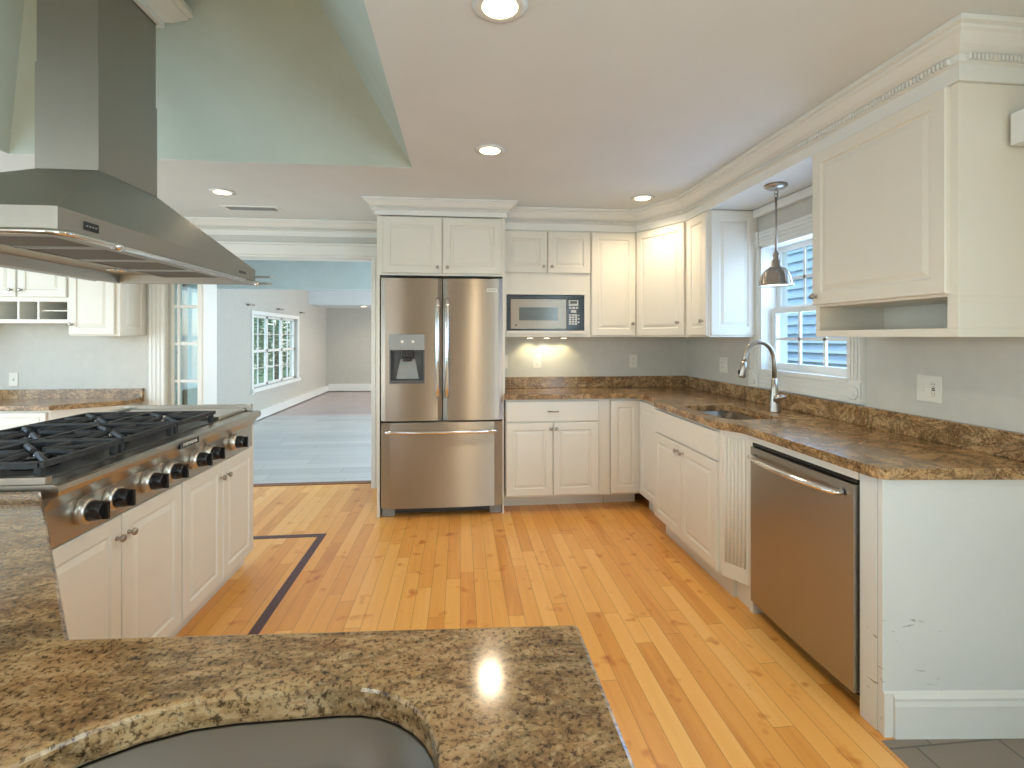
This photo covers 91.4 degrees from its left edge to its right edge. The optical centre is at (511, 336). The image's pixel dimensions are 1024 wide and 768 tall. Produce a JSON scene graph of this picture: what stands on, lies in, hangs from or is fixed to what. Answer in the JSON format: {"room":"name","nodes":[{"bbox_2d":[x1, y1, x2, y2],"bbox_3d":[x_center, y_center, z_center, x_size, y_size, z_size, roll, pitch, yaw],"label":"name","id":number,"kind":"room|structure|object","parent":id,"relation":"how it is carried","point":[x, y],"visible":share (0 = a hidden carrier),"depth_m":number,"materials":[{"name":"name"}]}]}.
{"room":"kitchen","nodes":[
{"label":"kitchen","id":0,"kind":"room"},
{"bbox_2d":[0,235,376,404],"bbox_3d":[-3.100,0.168,4.460,4.150,2.405,0.210,0,0,-6],"label":"wall","id":1,"kind":"structure","parent":0,"point":[43,356],"depth_m":4.29,"materials":[{"name":"paint"}]},
{"bbox_2d":[9,373,17,385],"bbox_3d":[-4.222,0.360,4.230,0.070,0.116,0.016,0,0,-6],"label":"wall outlet","id":2,"kind":"object","parent":1,"relation":"attached to","point":[13,377],"visible":1,"depth_m":4.23,"materials":[{"name":"plastic"}]},
{"bbox_2d":[0,267,68,323],"bbox_3d":[-3.952,-0.575,4.075,0.835,0.930,0.380,0,0,-6],"label":"upper cabinet","id":3,"kind":"object","parent":1,"relation":"attached to","point":[26,297],"visible":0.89,"depth_m":3.95,"materials":[{"name":"white wood"}]},
{"bbox_2d":[0,388,143,398],"bbox_3d":[-4.117,0.482,4.234,1.860,0.075,0.030,0,0,-6],"label":"backsplash","id":4,"kind":"structure","parent":1,"relation":"attached to","point":[117,392],"depth_m":4.26,"materials":[{"name":"stone"}]},
{"bbox_2d":[67,278,145,335],"bbox_3d":[-3.346,-0.525,4.138,0.381,1.030,0.380,0,0,-6],"label":"upper cabinet","id":5,"kind":"object","parent":1,"relation":"attached to","point":[98,308],"visible":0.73,"depth_m":3.99,"materials":[{"name":"white wood"}]},
{"bbox_2d":[149,284,166,404],"bbox_3d":[-3.080,0.330,4.343,0.135,2.080,0.026,0,0,-6],"label":"trim","id":6,"kind":"structure","parent":1,"relation":"attached to","point":[157,292],"depth_m":4.33,"materials":[{"name":"white wood"}]},
{"bbox_2d":[171,284,197,404],"bbox_3d":[-2.888,0.325,4.502,0.260,2.070,0.150,0,0,-6],"label":"door","id":7,"kind":"structure","parent":1,"relation":"in","point":[179,292],"depth_m":4.44,"materials":[{"name":"white wood"}]},
{"bbox_2d":[198,284,204,404],"bbox_3d":[-2.725,0.320,4.380,0.050,2.100,0.026,0,0,-6],"label":"trim","id":8,"kind":"structure","parent":1,"relation":"attached to","point":[201,287],"depth_m":4.37,"materials":[{"name":"white wood"}]},
{"bbox_2d":[184,217,376,237],"bbox_3d":[-3.074,-0.967,4.311,3.970,0.134,0.092,0,0,-6],"label":"trim","id":9,"kind":"structure","parent":1,"relation":"attached to","point":[208,225],"depth_m":4.42,"materials":[{"name":"white wood"}]},
{"bbox_2d":[205,254,370,403],"bbox_3d":[-2.001,0.320,4.579,1.460,2.100,0.220,0,0,-6],"label":"trim","id":10,"kind":"structure","parent":1,"relation":"attached to","point":[210,290],"depth_m":4.51,"materials":[{"name":"white wood"}]},
{"bbox_2d":[217,241,376,256],"bbox_3d":[-2.162,-0.785,4.434,1.990,0.110,0.035,0,0,-6],"label":"trim","id":11,"kind":"structure","parent":1,"relation":"attached to","point":[235,247],"depth_m":4.45,"materials":[{"name":"white wood"}]},
{"bbox_2d":[253,480,370,486],"bbox_3d":[-2.016,1.392,4.647,1.415,0.056,0.080,0,0,-6],"label":"trim","id":12,"kind":"structure","parent":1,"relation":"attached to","point":[366,481],"depth_m":4.66,"materials":[{"name":"brown wood"}]},
{"bbox_2d":[371,256,376,487],"bbox_3d":[-1.228,0.320,4.535,0.090,2.100,0.026,0,0,-6],"label":"trim","id":13,"kind":"structure","parent":1,"relation":"attached to","point":[373,258],"depth_m":4.52,"materials":[{"name":"white wood"}]},
{"bbox_2d":[188,288,325,410],"bbox_3d":[-4.330,0.120,8.580,0.150,2.500,8.240,0,0,-6],"label":"wall","id":14,"kind":"structure","parent":0,"point":[233,312],"depth_m":8.02,"materials":[{"name":"white paint"}]},
{"bbox_2d":[250,310,300,394],"bbox_3d":[-4.340,0.250,9.213,0.140,1.360,2.420,0,0,-6],"label":"window","id":15,"kind":"structure","parent":14,"relation":"in","point":[254,314],"depth_m":9.00,"materials":[{"name":"white wood"}]},
{"bbox_2d":[255,385,328,420],"bbox_3d":[-4.213,1.278,8.588,0.085,0.145,7.950,0,0,-6],"label":"baseboard","id":16,"kind":"structure","parent":14,"relation":"attached to","point":[268,410],"depth_m":9.71,"materials":[{"name":"white wood"}]},
{"bbox_2d":[188,260,370,289],"bbox_3d":[-1.646,-0.818,6.440,4.750,0.425,0.150,0,0,-6],"label":"wall header","id":17,"kind":"structure","parent":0,"point":[290,275],"depth_m":6.27,"materials":[{"name":"blue paint"}]},
{"bbox_2d":[253,391,370,483],"bbox_3d":[-1.918,1.410,8.830,5.000,0.080,8.240,0,0,-6],"label":"floor","id":18,"kind":"structure","parent":0,"point":[286,448],"depth_m":6.56,"materials":[{"name":"grey wood"}]},
{"bbox_2d":[308,290,370,290],"bbox_3d":[-1.918,-1.080,8.830,5.000,0.100,8.240,0,0,-6],"label":"ceiling","id":19,"kind":"structure","parent":0,"point":[308,290],"depth_m":11.08,"materials":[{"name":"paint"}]},
{"bbox_2d":[309,291,370,308],"bbox_3d":[-2.227,-0.875,12.060,4.750,0.310,1.450,0,0,-6],"label":"ceiling","id":20,"kind":"structure","parent":0,"point":[324,299],"depth_m":11.18,"materials":[{"name":"paint"}]},
{"bbox_2d":[326,308,370,391],"bbox_3d":[-2.259,0.120,12.861,4.850,2.500,0.150,0,0,-6],"label":"wall","id":21,"kind":"structure","parent":0,"point":[348,330],"depth_m":12.59,"materials":[{"name":"beige paint"}]},
{"bbox_2d":[328,384,370,390],"bbox_3d":[-2.263,1.265,12.750,4.680,0.170,0.070,0,0,-6],"label":"baseboard","id":22,"kind":"structure","parent":21,"relation":"attached to","point":[332,387],"depth_m":12.53,"materials":[{"name":"white wood"}]},
{"bbox_2d":[0,0,1023,220],"bbox_3d":[-1.303,-1.418,0.448,6.900,0.767,8.360,0,0,-6],"label":"ceiling","id":23,"kind":"structure","parent":0,"point":[603,104],"depth_m":2.56,"materials":[{"name":"paint"}]},
{"bbox_2d":[0,0,275,285],"bbox_3d":[-1.799,-1.040,2.221,0.912,1.476,1.552,0,0,-6],"label":"range hood","id":24,"kind":"object","parent":23,"relation":"attached to","point":[89,208],"visible":1,"depth_m":2.06,"materials":[{"name":"silver metal"}]},
{"bbox_2d":[106,269,127,271],"bbox_3d":[-2.082,-0.350,2.635,0.094,0.008,0.094,0,0,-6],"label":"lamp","id":25,"kind":"object","parent":24,"relation":"on","point":[113,270],"depth_m":2.61,"materials":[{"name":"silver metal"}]},
{"bbox_2d":[208,188,235,194],"bbox_3d":[-2.062,-1.030,3.557,0.172,0.010,0.172,0,0,-6],"label":"recessed light","id":26,"kind":"object","parent":23,"relation":"in","point":[219,191],"visible":1,"depth_m":3.53,"materials":[{"name":"white"}]},
{"bbox_2d":[221,205,282,211],"bbox_3d":[-2.083,-1.031,4.012,0.420,0.008,0.140,0,0,-6],"label":"ceiling vent","id":27,"kind":"object","parent":23,"relation":"in","point":[228,207],"visible":1,"depth_m":4.00,"materials":[{"name":"grey plastic"}]},
{"bbox_2d":[474,144,504,155],"bbox_3d":[-0.122,-1.030,2.762,0.172,0.010,0.172,0,0,-6],"label":"recessed light","id":28,"kind":"object","parent":23,"relation":"in","point":[487,149],"visible":1,"depth_m":2.75,"materials":[{"name":"white"}]},
{"bbox_2d":[472,0,526,23],"bbox_3d":[-0.037,-1.030,1.559,0.172,0.010,0.172,0,0,-6],"label":"recessed light","id":29,"kind":"object","parent":23,"relation":"in","point":[493,11],"visible":1,"depth_m":1.57,"materials":[{"name":"white"}]},
{"bbox_2d":[631,195,654,200],"bbox_3d":[0.970,-1.030,3.709,0.172,0.010,0.172,0,0,-6],"label":"recessed light","id":30,"kind":"object","parent":23,"relation":"in","point":[638,197],"visible":1,"depth_m":3.69,"materials":[{"name":"white"}]},
{"bbox_2d":[389,215,685,376],"bbox_3d":[0.339,0.168,4.474,2.805,2.405,0.170,0,0,-6],"label":"wall","id":31,"kind":"structure","parent":0,"point":[569,356],"depth_m":4.43,"materials":[{"name":"paint"}]},
{"bbox_2d":[505,355,507,367],"bbox_3d":[-0.072,0.215,4.341,0.070,0.116,0.009,0,0,-6],"label":"wall outlet","id":32,"kind":"object","parent":31,"relation":"attached to","point":[506,356],"visible":0.31,"depth_m":4.34,"materials":[{"name":"plastic"}]},
{"bbox_2d":[533,355,540,367],"bbox_3d":[0.219,0.215,4.371,0.070,0.116,0.009,0,0,-6],"label":"wall outlet","id":33,"kind":"object","parent":31,"relation":"attached to","point":[536,358],"visible":1,"depth_m":4.37,"materials":[{"name":"plastic"}]},
{"bbox_2d":[535,358,538,365],"bbox_3d":[0.219,0.215,4.369,0.032,0.068,0.004,0,0,-6],"label":"socket","id":34,"kind":"object","parent":33,"relation":"attached to","point":[536,359],"depth_m":4.37,"materials":[{"name":"grey plastic"}]},
{"bbox_2d":[505,230,589,336],"bbox_3d":[0.275,-0.432,4.200,0.715,0.865,0.360,0,0,-6],"label":"upper cabinet","id":35,"kind":"object","parent":31,"relation":"attached to","point":[536,262],"visible":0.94,"depth_m":4.06,"materials":[{"name":"white wood"}]},
{"bbox_2d":[506,295,583,330],"bbox_3d":[0.261,-0.195,4.205,0.640,0.290,0.299,0,0,-6],"label":"microwave","id":36,"kind":"object","parent":35,"relation":"in","point":[523,312],"visible":0.99,"depth_m":4.06,"materials":[{"name":"silver metal"}]},
{"bbox_2d":[590,232,635,336],"bbox_3d":[0.823,-0.432,4.257,0.383,0.865,0.360,0,0,-6],"label":"upper cabinet","id":37,"kind":"object","parent":31,"relation":"attached to","point":[612,254],"visible":0.99,"depth_m":4.11,"materials":[{"name":"white wood"}]},
{"bbox_2d":[629,355,636,367],"bbox_3d":[1.081,0.215,4.460,0.070,0.116,0.009,0,0,-6],"label":"wall outlet","id":38,"kind":"object","parent":31,"relation":"attached to","point":[632,358],"visible":1,"depth_m":4.46,"materials":[{"name":"plastic"}]},
{"bbox_2d":[175,483,1023,767],"bbox_3d":[-1.305,1.410,0.468,6.900,0.080,8.400,0,0,-6],"label":"floor","id":39,"kind":"structure","parent":0,"point":[689,676],"depth_m":2.50,"materials":[{"name":"brown wood"}]},
{"bbox_2d":[0,402,139,429],"bbox_3d":[-4.101,0.964,3.979,1.820,0.812,0.520,0,0,-6],"label":"base cabinet","id":40,"kind":"object","parent":39,"relation":"on","point":[8,419],"visible":0.08,"depth_m":3.80,"materials":[{"name":"white wood"}]},
{"bbox_2d":[0,388,143,410],"bbox_3d":[-4.092,0.501,3.990,1.860,0.113,0.520,0,0,-6],"label":"countertop","id":41,"kind":"structure","parent":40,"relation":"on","point":[16,399],"depth_m":4.21,"materials":[{"name":"brown stone"}]},
{"bbox_2d":[52,424,252,639],"bbox_3d":[-1.812,0.910,2.208,0.750,0.920,1.595,0,0,-6],"label":"base cabinet","id":42,"kind":"object","parent":39,"relation":"on","point":[148,569],"visible":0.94,"depth_m":2.06,"materials":[{"name":"white wood"}]},
{"bbox_2d":[247,533,326,634],"bbox_3d":[-2.039,1.369,2.102,1.775,0.001,2.600,0,0,-6],"label":"trim","id":43,"kind":"structure","parent":39,"relation":"on","point":[262,620],"depth_m":2.85,"materials":[{"name":"brown wood"}]},
{"bbox_2d":[377,215,504,517],"bbox_3d":[-0.576,0.169,4.196,0.973,2.403,0.825,0,0,-6],"label":"tall cabinet","id":44,"kind":"object","parent":39,"relation":"on","point":[442,248],"visible":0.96,"depth_m":3.81,"materials":[{"name":"white wood"}]},
{"bbox_2d":[362,196,517,220],"bbox_3d":[-0.571,-0.977,4.152,1.157,0.114,0.862,0,0,-6],"label":"trim","id":45,"kind":"structure","parent":44,"relation":"attached to","point":[379,205],"depth_m":3.77,"materials":[{"name":"white wood"}]},
{"bbox_2d":[381,276,502,516],"bbox_3d":[-0.548,0.457,3.989,0.920,1.826,0.531,0,0,-6],"label":"refrigerator","id":46,"kind":"object","parent":39,"relation":"on","point":[442,340],"visible":1,"depth_m":3.80,"materials":[{"name":"grey metal"}]},
{"bbox_2d":[504,399,609,505],"bbox_3d":[0.343,0.927,4.127,0.830,0.885,0.500,0,0,-6],"label":"base cabinet","id":47,"kind":"object","parent":39,"relation":"on","point":[557,451],"visible":0.99,"depth_m":3.91,"materials":[{"name":"white wood"}]},
{"bbox_2d":[504,376,1023,479],"bbox_3d":[0.878,0.416,3.019,1.692,0.136,2.835,0,0,-6],"label":"countertop","id":48,"kind":"structure","parent":47,"relation":"on","point":[877,443],"depth_m":2.36,"materials":[{"name":"brown stone"}]},
{"bbox_2d":[701,411,756,419],"bbox_3d":[1.290,0.574,2.983,0.331,0.178,0.588,0,0,-6],"label":"undermount sink","id":49,"kind":"object","parent":48,"relation":"in","point":[722,414],"visible":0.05,"depth_m":3.25,"materials":[{"name":"grey metal"}]},
{"bbox_2d":[738,340,786,412],"bbox_3d":[1.470,0.231,2.947,0.261,0.428,0.108,0,0,-6],"label":"kitchen faucet","id":50,"kind":"object","parent":48,"relation":"on","point":[774,399],"visible":1,"depth_m":2.96,"materials":[{"name":"silver metal"}]},
{"bbox_2d":[604,398,639,501],"bbox_3d":[0.888,0.927,4.201,0.260,0.885,0.475,0,0,-6],"label":"base cabinet","id":51,"kind":"object","parent":39,"relation":"on","point":[624,412],"visible":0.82,"depth_m":3.97,"materials":[{"name":"white wood"}]},
{"bbox_2d":[640,400,655,511],"bbox_3d":[1.333,0.928,3.789,0.610,0.884,0.465,0,0,-6],"label":"base cabinet","id":52,"kind":"object","parent":39,"relation":"on","point":[647,431],"visible":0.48,"depth_m":3.81,"materials":[{"name":"white wood"}]},
{"bbox_2d":[654,408,736,596],"bbox_3d":[1.361,0.928,3.105,0.705,0.884,0.898,0,0,-6],"label":"base cabinet","id":53,"kind":"object","parent":39,"relation":"on","point":[688,454],"visible":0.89,"depth_m":2.94,"materials":[{"name":"white wood"}]},
{"bbox_2d":[723,430,748,607],"bbox_3d":[1.227,0.928,2.576,0.230,0.884,0.123,0,0,-6],"label":"cabinet filler","id":54,"kind":"object","parent":39,"relation":"on","point":[735,445],"visible":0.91,"depth_m":2.57,"materials":[{"name":"white wood"}]},
{"bbox_2d":[749,436,763,613],"bbox_3d":[1.469,0.928,2.520,0.560,0.884,0.035,0,0,-6],"label":"post","id":55,"kind":"object","parent":39,"relation":"on","point":[753,608],"visible":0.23,"depth_m":2.49,"materials":[{"name":"white wood"}]},
{"bbox_2d":[747,437,859,695],"bbox_3d":[1.460,0.928,2.167,0.660,0.884,0.660,0,0,-6],"label":"dishwasher","id":56,"kind":"object","parent":39,"relation":"on","point":[805,516],"depth_m":2.04,"materials":[{"name":"grey metal"}]},
{"bbox_2d":[860,474,877,729],"bbox_3d":[1.558,0.928,1.807,0.590,0.884,0.074,0,0,-6],"label":"cabinet end panel","id":57,"kind":"object","parent":39,"relation":"on","point":[868,485],"visible":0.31,"depth_m":1.77,"materials":[{"name":"white wood"}]},
{"bbox_2d":[878,479,1023,734],"bbox_3d":[1.567,0.928,1.732,0.591,0.884,0.022,0,0,-1],"label":"end panel","id":58,"kind":"object","parent":39,"relation":"on","point":[951,552],"visible":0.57,"depth_m":1.72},
{"bbox_2d":[883,691,893,737],"bbox_3d":[1.289,1.292,1.714,0.032,0.155,0.008,0,0,0],"label":"baseboard","id":59,"kind":"structure","parent":58,"relation":"attached to","point":[888,696],"depth_m":1.71,"materials":[{"name":"white wood"}]},
{"bbox_2d":[892,690,1023,739],"bbox_3d":[1.584,1.292,1.712,0.557,0.155,0.016,0,0,-1],"label":"baseboard","id":60,"kind":"structure","parent":58,"relation":"attached to","point":[918,714],"depth_m":1.71,"materials":[{"name":"white wood"}]},
{"bbox_3d":[-1.228,0.928,0.401,2.640,0.885,2.050,0,0,-6],"label":"cabinet","id":61,"kind":"object","parent":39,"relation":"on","visible":0},
{"bbox_2d":[0,492,634,767],"bbox_3d":[-1.255,0.465,0.387,2.782,0.039,2.128,0,0,-6],"label":"countertop","id":62,"kind":"structure","parent":61,"relation":"on","point":[501,697],"depth_m":0.64,"materials":[{"name":"brown stone"}]},
{"bbox_2d":[0,404,260,548],"bbox_3d":[-1.770,0.507,2.173,0.786,0.266,1.514,0,0,-6],"label":"gas rangetop","id":63,"kind":"object","parent":62,"relation":"on","point":[88,469],"visible":1,"depth_m":1.91,"materials":[{"name":"silver metal"}]},
{"bbox_2d":[0,420,216,477],"bbox_3d":[-1.770,0.432,2.004,0.610,0.004,1.090,0,0,-6],"label":"tray","id":64,"kind":"object","parent":63,"relation":"on","point":[67,467],"depth_m":1.83,"materials":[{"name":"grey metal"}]},
{"bbox_2d":[77,715,434,767],"bbox_3d":[-0.320,0.584,0.382,0.529,0.198,0.501,0,0,-6],"label":"undermount sink","id":65,"kind":"object","parent":62,"relation":"in","point":[346,741],"visible":0.95,"depth_m":0.62,"materials":[{"name":"grey metal"}]},
{"bbox_2d":[686,82,1023,432],"bbox_3d":[2.058,0.168,0.665,0.170,2.405,8.100,0,0,-6],"label":"wall","id":66,"kind":"structure","parent":0,"point":[983,377],"depth_m":2.17,"materials":[{"name":"paint"}]},
{"bbox_2d":[636,221,687,336],"bbox_3d":[1.322,-0.432,4.103,0.587,0.865,0.770,0,0,-6],"label":"upper cabinet","id":67,"kind":"object","parent":66,"relation":"attached to","point":[661,252],"visible":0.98,"depth_m":3.89,"materials":[{"name":"white wood"}]},
{"bbox_2d":[687,210,757,336],"bbox_3d":[1.471,-0.432,3.564,0.400,0.865,0.328,0,0,-6],"label":"upper cabinet","id":68,"kind":"object","parent":66,"relation":"attached to","point":[720,247],"visible":0.99,"depth_m":3.41,"materials":[{"name":"white wood"}]},
{"bbox_2d":[720,357,727,372],"bbox_3d":[1.633,0.217,3.868,0.016,0.116,0.116,0,0,-6],"label":"wall outlet","id":69,"kind":"object","parent":66,"relation":"attached to","point":[723,361],"visible":1,"depth_m":3.85,"materials":[{"name":"plastic"}]},
{"bbox_2d":[709,157,811,210],"bbox_3d":[1.565,-0.950,2.906,0.350,0.169,1.020,0,0,-6],"label":"soffit","id":70,"kind":"object","parent":66,"relation":"attached to","point":[798,177],"depth_m":2.96,"materials":[{"name":"white paint"}]},
{"bbox_2d":[758,182,794,286],"bbox_3d":[1.505,-0.579,2.850,0.184,0.575,0.184,0,0,-6],"label":"pendant lamp","id":71,"kind":"object","parent":70,"relation":"hanging from","point":[776,275],"visible":1,"depth_m":2.82,"materials":[{"name":"silver metal"}]},
{"bbox_2d":[762,284,790,285],"bbox_3d":[1.505,-0.303,2.850,0.158,0.011,0.158,0,0,-6],"label":"diffuser","id":72,"kind":"object","parent":71,"relation":"attached to","point":[762,284],"depth_m":2.84,"materials":[{"name":"white glass"}]},
{"bbox_2d":[753,185,811,217],"bbox_3d":[1.716,-0.838,2.919,0.045,0.056,1.015,0,0,-6],"label":"trim","id":73,"kind":"structure","parent":66,"relation":"attached to","point":[805,193],"depth_m":3.08,"materials":[{"name":"white wood"}]},
{"bbox_2d":[748,214,865,404],"bbox_3d":[1.794,-0.186,3.010,0.212,1.053,0.980,0,0,-6],"label":"window","id":74,"kind":"structure","parent":66,"relation":"in","point":[848,384],"depth_m":3.12,"materials":[{"name":"white wood"}]},
{"bbox_2d":[809,82,1023,336],"bbox_3d":[1.628,-0.432,2.051,0.400,0.865,0.685,0,0,-6],"label":"upper cabinet","id":75,"kind":"object","parent":66,"relation":"attached to","point":[918,212],"visible":1,"depth_m":1.81,"materials":[{"name":"white wood"}]},
{"bbox_2d":[505,13,1023,232],"bbox_3d":[1.151,-0.950,2.996,1.030,0.169,3.063,0,0,-32],"label":"trim","id":76,"kind":"structure","parent":75,"relation":"attached to","point":[969,47],"depth_m":2.12,"materials":[{"name":"white wood"}]},
{"bbox_2d":[1011,109,1023,145],"bbox_3d":[1.798,-0.705,1.527,0.170,0.110,0.368,0,0,-6],"label":"box","id":77,"kind":"object","parent":75,"relation":"attached to","point":[1017,118],"visible":1,"depth_m":1.68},
{"bbox_2d":[917,374,941,403],"bbox_3d":[1.808,0.225,2.172,0.016,0.116,0.116,0,0,-6],"label":"wall outlet","id":78,"kind":"object","parent":66,"relation":"attached to","point":[929,388],"visible":1,"depth_m":2.17,"materials":[{"name":"plastic"}]},
{"bbox_2d":[930,381,936,397],"bbox_3d":[1.812,0.225,2.149,0.004,0.068,0.032,0,0,-6],"label":"socket","id":79,"kind":"object","parent":78,"relation":"attached to","point":[933,384],"depth_m":2.15,"materials":[{"name":"grey plastic"}]},
{"label":"outside","id":80,"kind":"structure","parent":0,"visible":0},
{"bbox_3d":[15.186,1.820,11.623,27.400,0.100,40.000,0,0,-6],"label":"ground","id":81,"kind":"structure","parent":80,"visible":0},
{"bbox_2d":[788,246,845,367],"bbox_3d":[6.185,-0.545,8.732,4.300,4.630,12.100,0,0,-6],"label":"house","id":82,"kind":"structure","parent":81,"relation":"on","point":[812,351],"depth_m":7.57,"materials":[{"name":"blue"}]},
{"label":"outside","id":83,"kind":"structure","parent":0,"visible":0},
{"bbox_2d":[254,368,289,383],"bbox_3d":[-22.712,1.820,7.706,36.400,0.100,40.000,0,0,-6],"label":"ground","id":84,"kind":"structure","parent":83,"point":[260,380],"depth_m":22.99,"materials":[{"name":"green plant"}]},
{"bbox_2d":[254,320,259,354],"bbox_3d":[-6.767,-0.051,11.160,2.120,3.652,2.127,0,0,-6],"label":"leafy tree","id":85,"kind":"object","parent":84,"relation":"on","point":[255,321],"visible":0.02,"depth_m":11.61,"materials":[{"name":"green plant"}]},
{"bbox_2d":[254,318,286,381],"bbox_3d":[-7.294,-0.384,13.301,2.409,4.317,2.418,0,0,-6],"label":"leafy tree","id":86,"kind":"object","parent":84,"relation":"on","point":[270,340],"visible":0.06,"depth_m":13.51,"materials":[{"name":"green plant"}]},
{"bbox_2d":[254,319,289,379],"bbox_3d":[-7.341,-0.154,15.633,2.353,3.858,2.348,0,0,-6],"label":"leafy tree","id":87,"kind":"object","parent":84,"relation":"on","point":[276,362],"visible":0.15,"depth_m":15.46,"materials":[{"name":"green plant"}]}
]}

